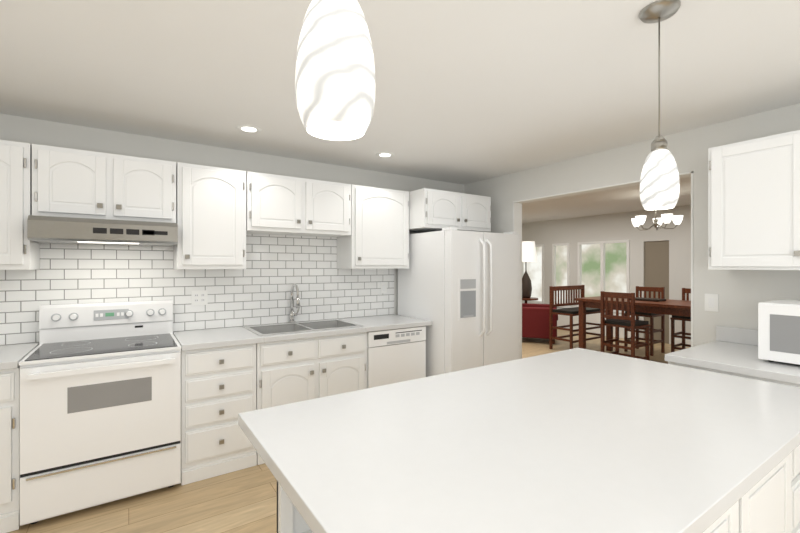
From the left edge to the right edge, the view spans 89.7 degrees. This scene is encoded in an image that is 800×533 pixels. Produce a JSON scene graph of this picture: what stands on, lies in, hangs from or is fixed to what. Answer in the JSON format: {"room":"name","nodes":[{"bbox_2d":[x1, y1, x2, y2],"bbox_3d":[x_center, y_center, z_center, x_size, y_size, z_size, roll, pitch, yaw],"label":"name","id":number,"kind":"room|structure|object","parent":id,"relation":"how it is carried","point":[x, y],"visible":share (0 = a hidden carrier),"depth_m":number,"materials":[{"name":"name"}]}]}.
{"room":"kitchen","nodes":[
{"label":"kitchen","id":0,"kind":"room"},
{"bbox_2d":[0,114,463,345],"bbox_3d":[-1.309,0.220,3.496,5.180,2.400,0.120,0,0,-34],"label":"wall","id":1,"kind":"structure","parent":0,"point":[31,131],"depth_m":3.21,"materials":[{"name":"paint"}]},
{"bbox_2d":[0,140,39,269],"bbox_3d":[-2.756,-0.360,2.220,1.106,0.760,0.361,0,0,-34],"label":"upper cabinet","id":2,"kind":"object","parent":1,"relation":"attached to","point":[19,250],"visible":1,"depth_m":2.37,"materials":[{"name":"white wood"}]},
{"bbox_2d":[32,144,175,222],"bbox_3d":[-1.976,-0.520,2.746,0.763,0.440,0.361,0,0,-34],"label":"upper cabinet","id":3,"kind":"object","parent":1,"relation":"attached to","point":[73,183],"visible":1,"depth_m":2.59,"materials":[{"name":"white wood"}]},
{"bbox_2d":[27,215,177,245],"bbox_3d":[-1.950,-0.225,2.707,0.760,0.146,0.454,0,0,-34],"label":"range hood","id":4,"kind":"object","parent":3,"relation":"attached to","point":[56,230],"visible":1,"depth_m":2.51,"materials":[{"name":"metal"}]},
{"bbox_2d":[0,234,393,344],"bbox_3d":[-1.692,0.092,3.161,3.929,0.824,0.006,0,0,-34],"label":"tile backsplash","id":5,"kind":"structure","parent":1,"relation":"attached to","point":[257,291],"depth_m":3.25,"materials":[{"name":"white tile"}]},
{"bbox_2d":[191,290,207,304],"bbox_3d":[-1.601,0.250,3.214,0.116,0.116,0.008,0,0,-34],"label":"electrical outlet","id":6,"kind":"object","parent":5,"relation":"attached to","point":[200,297],"visible":1,"depth_m":3.21,"materials":[{"name":"plastic"}]},
{"bbox_2d":[381,282,386,292],"bbox_3d":[-0.167,0.220,4.181,0.070,0.116,0.008,0,0,-34],"label":"light switch","id":7,"kind":"object","parent":5,"relation":"attached to","point":[383,287],"visible":1,"depth_m":4.18,"materials":[{"name":"white plastic"}]},
{"bbox_2d":[173,162,245,268],"bbox_3d":[-1.460,-0.360,3.094,0.468,0.760,0.361,0,0,-34],"label":"upper cabinet","id":8,"kind":"object","parent":1,"relation":"attached to","point":[211,211],"visible":1,"depth_m":2.96,"materials":[{"name":"white wood"}]},
{"bbox_2d":[246,171,350,236],"bbox_3d":[-0.888,-0.510,3.480,0.898,0.460,0.361,0,0,-34],"label":"upper cabinet","id":9,"kind":"object","parent":1,"relation":"attached to","point":[284,205],"visible":0.98,"depth_m":3.32,"materials":[{"name":"white wood"}]},
{"bbox_2d":[337,184,408,268],"bbox_3d":[-0.247,-0.360,3.912,0.633,0.760,0.361,0,0,-34],"label":"upper cabinet","id":10,"kind":"object","parent":1,"relation":"attached to","point":[378,238],"visible":0.98,"depth_m":3.76,"materials":[{"name":"white wood"}]},
{"bbox_2d":[409,188,490,232],"bbox_3d":[0.457,-0.555,4.245,0.893,0.370,0.596,0,0,-34],"label":"upper cabinet","id":11,"kind":"object","parent":1,"relation":"attached to","point":[431,210],"visible":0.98,"depth_m":3.96,"materials":[{"name":"white wood"}]},
{"bbox_2d":[7,329,689,532],"bbox_3d":[1.299,1.450,3.976,10.040,0.060,10.640,0,0,-34],"label":"floor","id":12,"kind":"structure","parent":0,"point":[242,501],"depth_m":2.37,"materials":[{"name":"brown wood"}]},
{"bbox_2d":[0,366,19,532],"bbox_3d":[-2.677,0.984,2.102,1.106,0.871,0.646,0,0,-34],"label":"base cabinet","id":13,"kind":"object","parent":12,"relation":"on","point":[9,450],"visible":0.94,"depth_m":2.15,"materials":[{"name":"white wood"}]},
{"bbox_2d":[0,314,431,369],"bbox_3d":[-1.510,0.525,2.894,3.928,0.040,0.637,0,0,-34],"label":"countertop","id":14,"kind":"structure","parent":13,"relation":"on","point":[12,356],"depth_m":2.99,"materials":[{"name":"white stone"}]},
{"bbox_2d":[289,284,300,322],"bbox_3d":[-0.909,0.325,3.567,0.110,0.347,0.198,0,0,-34],"label":"faucet","id":15,"kind":"object","parent":14,"relation":"on","point":[293,314],"visible":1,"depth_m":3.59,"materials":[{"name":"silver metal"}]},
{"bbox_2d":[243,319,361,335],"bbox_3d":[-0.813,0.596,3.378,0.854,0.192,0.524,0,0,-34],"label":"sink","id":16,"kind":"object","parent":14,"relation":"in","point":[279,328],"visible":0.33,"depth_m":3.47,"materials":[{"name":"metal"}]},
{"bbox_2d":[19,300,180,525],"bbox_3d":[-1.872,0.838,2.591,0.760,1.165,0.690,0,0,-34],"label":"range","id":17,"kind":"object","parent":12,"relation":"on","point":[100,403],"visible":0.98,"depth_m":2.37,"materials":[{"name":"metal"}]},
{"bbox_2d":[181,344,256,484],"bbox_3d":[-1.380,0.984,2.976,0.474,0.871,0.646,0,0,-34],"label":"base cabinet","id":18,"kind":"object","parent":12,"relation":"on","point":[218,390],"visible":0.94,"depth_m":2.71,"materials":[{"name":"white wood"}]},
{"bbox_2d":[256,332,366,464],"bbox_3d":[-0.807,0.984,3.362,0.896,0.871,0.646,0,0,-34],"label":"base cabinet","id":19,"kind":"object","parent":12,"relation":"on","point":[293,371],"visible":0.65,"depth_m":3.08,"materials":[{"name":"white wood"}]},
{"bbox_2d":[367,326,425,387],"bbox_3d":[-0.179,0.984,3.784,0.608,0.871,0.606,0,0,-34],"label":"dishwasher","id":20,"kind":"object","parent":12,"relation":"on","point":[396,355],"visible":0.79,"depth_m":3.52,"materials":[{"name":"plastic"}]},
{"bbox_2d":[398,227,519,376],"bbox_3d":[0.608,0.536,4.106,0.910,1.767,0.913,0,0,-34],"label":"refrigerator","id":21,"kind":"object","parent":12,"relation":"on","point":[460,289],"visible":0.6,"depth_m":3.74,"materials":[{"name":"metal"}]},
{"bbox_2d":[522,297,537,302],"bbox_3d":[2.811,1.060,8.976,0.520,0.720,0.520,0,0,-34],"label":"side table","id":22,"kind":"object","parent":12,"relation":"on","point":[529,299],"visible":0.21,"depth_m":8.78,"materials":[{"name":"brown wood"}]},
{"bbox_2d":[522,241,536,297],"bbox_3d":[2.811,0.074,8.976,0.480,1.250,0.480,0,0,-34],"label":"table lamp","id":23,"kind":"object","parent":22,"relation":"on","point":[528,251],"visible":0.92,"depth_m":8.82,"materials":[{"name":"white"}]},
{"bbox_2d":[277,448,799,532],"bbox_3d":[0.630,0.984,1.491,1.848,0.871,1.067,0,0,-34],"label":"kitchen island","id":24,"kind":"object","parent":12,"relation":"on","point":[774,506],"depth_m":1.25,"materials":[{"name":"white wood"}]},
{"bbox_2d":[238,348,799,532],"bbox_3d":[0.590,0.525,1.479,2.008,0.040,1.123,0,0,-34],"label":"island countertop","id":25,"kind":"structure","parent":24,"relation":"on","point":[576,440],"depth_m":1.13,"materials":[{"name":"white stone"}]},
{"bbox_2d":[522,303,557,343],"bbox_3d":[2.609,0.930,7.830,0.870,0.980,0.900,0,0,21],"label":"armchair","id":26,"kind":"object","parent":12,"relation":"on","point":[535,320],"visible":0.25,"depth_m":7.39,"materials":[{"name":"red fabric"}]},
{"bbox_2d":[549,285,600,348],"bbox_3d":[3.107,0.880,7.017,1.000,1.080,0.440,0,0,-34],"label":"bench","id":27,"kind":"object","parent":12,"relation":"on","point":[572,312],"visible":0.77,"depth_m":6.93,"materials":[{"name":"brown wood"}]},
{"bbox_2d":[601,291,649,359],"bbox_3d":[3.057,0.880,5.464,0.440,1.080,0.440,0,0,-34],"label":"dining chair","id":28,"kind":"object","parent":12,"relation":"on","point":[616,321],"visible":0.79,"depth_m":5.38,"materials":[{"name":"brown wood"}]},
{"bbox_2d":[575,296,690,350],"bbox_3d":[3.643,0.945,5.919,0.960,0.950,1.720,0,0,-34],"label":"dining table","id":29,"kind":"object","parent":12,"relation":"on","point":[665,306],"visible":0.44,"depth_m":5.84,"materials":[{"name":"brown wood"}]},
{"bbox_2d":[624,286,664,355],"bbox_3d":[4.049,0.880,6.676,0.440,1.080,0.440,0,0,-34],"label":"dining chair","id":30,"kind":"object","parent":12,"relation":"on","point":[654,290],"visible":0.6,"depth_m":6.61,"materials":[{"name":"brown wood"}]},
{"bbox_2d":[670,288,690,351],"bbox_3d":[4.441,0.880,6.095,0.440,1.080,0.440,0,0,-34],"label":"dining chair","id":31,"kind":"object","parent":12,"relation":"on","point":[683,319],"visible":0.21,"depth_m":6.16,"materials":[{"name":"brown wood"}]},
{"bbox_2d":[668,362,799,387],"bbox_3d":[2.142,0.984,2.108,0.761,0.872,1.032,0,0,-34],"label":"base cabinet","id":32,"kind":"object","parent":12,"relation":"on","point":[743,376],"depth_m":2.05,"materials":[{"name":"white wood"}]},
{"bbox_2d":[665,326,799,384],"bbox_3d":[2.712,0.475,1.251,0.776,0.140,3.100,0,0,-34],"label":"countertop","id":33,"kind":"structure","parent":32,"relation":"on","point":[732,350],"depth_m":2.23,"materials":[{"name":"white stone"}]},
{"bbox_2d":[758,299,799,364],"bbox_3d":[2.222,0.348,2.042,0.432,0.311,0.520,0,0,-34],"label":"microwave","id":34,"kind":"object","parent":33,"relation":"on","point":[778,330],"visible":1,"depth_m":2.07,"materials":[{"name":"plastic"}]},
{"bbox_2d":[0,0,799,184],"bbox_3d":[0.458,-1.040,0.876,5.180,0.120,6.440,0,0,-34],"label":"ceiling","id":35,"kind":"structure","parent":0,"point":[469,91],"depth_m":2.04,"materials":[{"name":"paint"}]},
{"bbox_2d":[236,125,261,132],"bbox_3d":[-1.072,-0.976,2.859,0.170,0.007,0.170,0,0,-34],"label":"recessed light","id":36,"kind":"object","parent":35,"relation":"in","point":[249,128],"visible":0.94,"depth_m":2.85,"materials":[{"name":"white glass"}]},
{"bbox_2d":[295,0,374,140],"bbox_3d":[-0.125,-0.621,0.784,0.154,0.716,0.154,0,0,-34],"label":"pendant light","id":37,"kind":"object","parent":35,"relation":"hanging from","point":[335,83],"visible":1,"depth_m":0.72,"materials":[{"name":"white glass"}]},
{"bbox_2d":[375,152,394,157],"bbox_3d":[-0.130,-0.976,3.519,0.170,0.007,0.170,0,0,-34],"label":"recessed light","id":38,"kind":"object","parent":35,"relation":"in","point":[384,154],"visible":0.98,"depth_m":3.50,"materials":[{"name":"white glass"}]},
{"bbox_2d":[639,0,680,209],"bbox_3d":[0.990,-0.601,1.536,0.136,0.758,0.136,0,0,-34],"label":"pendant light","id":39,"kind":"object","parent":35,"relation":"hanging from","point":[659,185],"visible":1,"depth_m":1.50,"materials":[{"name":"white glass"}]},
{"bbox_2d":[522,205,690,343],"bbox_3d":[4.963,0.170,7.413,0.120,2.500,8.800,0,0,-34],"label":"wall","id":40,"kind":"structure","parent":0,"point":[605,227],"depth_m":7.91,"materials":[{"name":"paint"}]},
{"bbox_2d":[522,244,543,303],"bbox_3d":[3.236,0.201,9.866,0.120,1.459,0.780,0,0,-34],"label":"window","id":41,"kind":"structure","parent":40,"relation":"in","point":[540,245],"depth_m":9.59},
{"bbox_2d":[552,243,570,307],"bbox_3d":[3.683,0.201,9.203,0.120,1.459,0.520,0,0,-34],"label":"window","id":42,"kind":"structure","parent":40,"relation":"in","point":[559,244],"depth_m":9.23,"materials":[{"name":"white wood"}]},
{"bbox_2d":[577,240,629,312],"bbox_3d":[4.226,0.201,8.399,0.120,1.459,1.180,0,0,-34],"label":"window","id":43,"kind":"structure","parent":40,"relation":"in","point":[602,263],"depth_m":8.39,"materials":[{"name":"white wood"}]},
{"bbox_2d":[644,241,668,343],"bbox_3d":[4.843,0.470,7.573,0.040,1.896,0.436,0,0,-34],"label":"door","id":44,"kind":"structure","parent":40,"relation":"in","point":[656,263],"depth_m":7.55,"materials":[{"name":"brown wood"}]},
{"bbox_2d":[522,177,690,223],"bbox_3d":[2.999,-1.130,6.088,4.860,0.100,9.040,0,0,-34],"label":"ceiling","id":45,"kind":"structure","parent":0,"point":[618,200],"depth_m":7.01,"materials":[{"name":"paint"}]},
{"bbox_2d":[631,210,682,229],"bbox_3d":[3.733,-0.811,5.913,0.654,0.536,0.631,0,0,-34],"label":"chandelier","id":46,"kind":"object","parent":45,"relation":"hanging from","point":[638,221],"visible":0.94,"depth_m":5.79,"materials":[{"name":"white glass"}]},
{"bbox_2d":[464,103,799,346],"bbox_3d":[1.382,0.170,4.032,0.120,2.500,10.400,0,0,-34],"label":"wall","id":47,"kind":"structure","parent":0,"point":[743,294],"depth_m":2.84,"materials":[{"name":"paint"}]},
{"bbox_2d":[513,171,692,358],"bbox_3d":[1.689,0.370,3.576,0.128,2.100,1.618,0,0,-34],"label":"door frame","id":48,"kind":"structure","parent":47,"relation":"attached to","point":[517,216],"depth_m":3.73,"materials":[{"name":"white wood"}]},
{"bbox_2d":[705,294,718,311],"bbox_3d":[2.150,0.250,2.777,0.008,0.120,0.080,0,0,-34],"label":"switch plate","id":49,"kind":"object","parent":47,"relation":"attached to","point":[711,302],"visible":1,"depth_m":2.77,"materials":[{"name":"white plastic"}]},
{"bbox_2d":[708,130,799,269],"bbox_3d":[2.336,-0.360,2.193,0.346,0.760,0.997,0,0,-34],"label":"upper cabinet","id":50,"kind":"object","parent":47,"relation":"attached to","point":[753,204],"visible":1,"depth_m":2.31,"materials":[{"name":"white wood"}]},
{"label":"outside","id":51,"kind":"structure","parent":0,"visible":0},
{"bbox_2d":[524,243,625,302],"bbox_3d":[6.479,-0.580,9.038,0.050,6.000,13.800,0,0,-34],"label":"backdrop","id":52,"kind":"structure","parent":51,"point":[615,267],"depth_m":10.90,"materials":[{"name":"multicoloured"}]},
{"bbox_3d":[2.999,0.170,6.088,4.860,2.500,9.040,0,0,-34],"label":"wall","id":53,"kind":"structure","parent":0,"visible":0},
{"bbox_2d":[557,308,635,339],"bbox_3d":[3.505,1.185,9.378,0.099,0.469,3.890,0,0,-34],"label":"baseboard","id":54,"kind":"structure","parent":53,"relation":"attached to","point":[562,320],"depth_m":8.49,"materials":[{"name":"white wood"}]},
{"bbox_2d":[675,338,690,346],"bbox_3d":[6.160,1.360,5.512,0.019,0.119,4.290,0,0,-34],"label":"baseboard","id":55,"kind":"structure","parent":53,"relation":"attached to","point":[677,341],"depth_m":7.18,"materials":[{"name":"white wood"}]}
]}

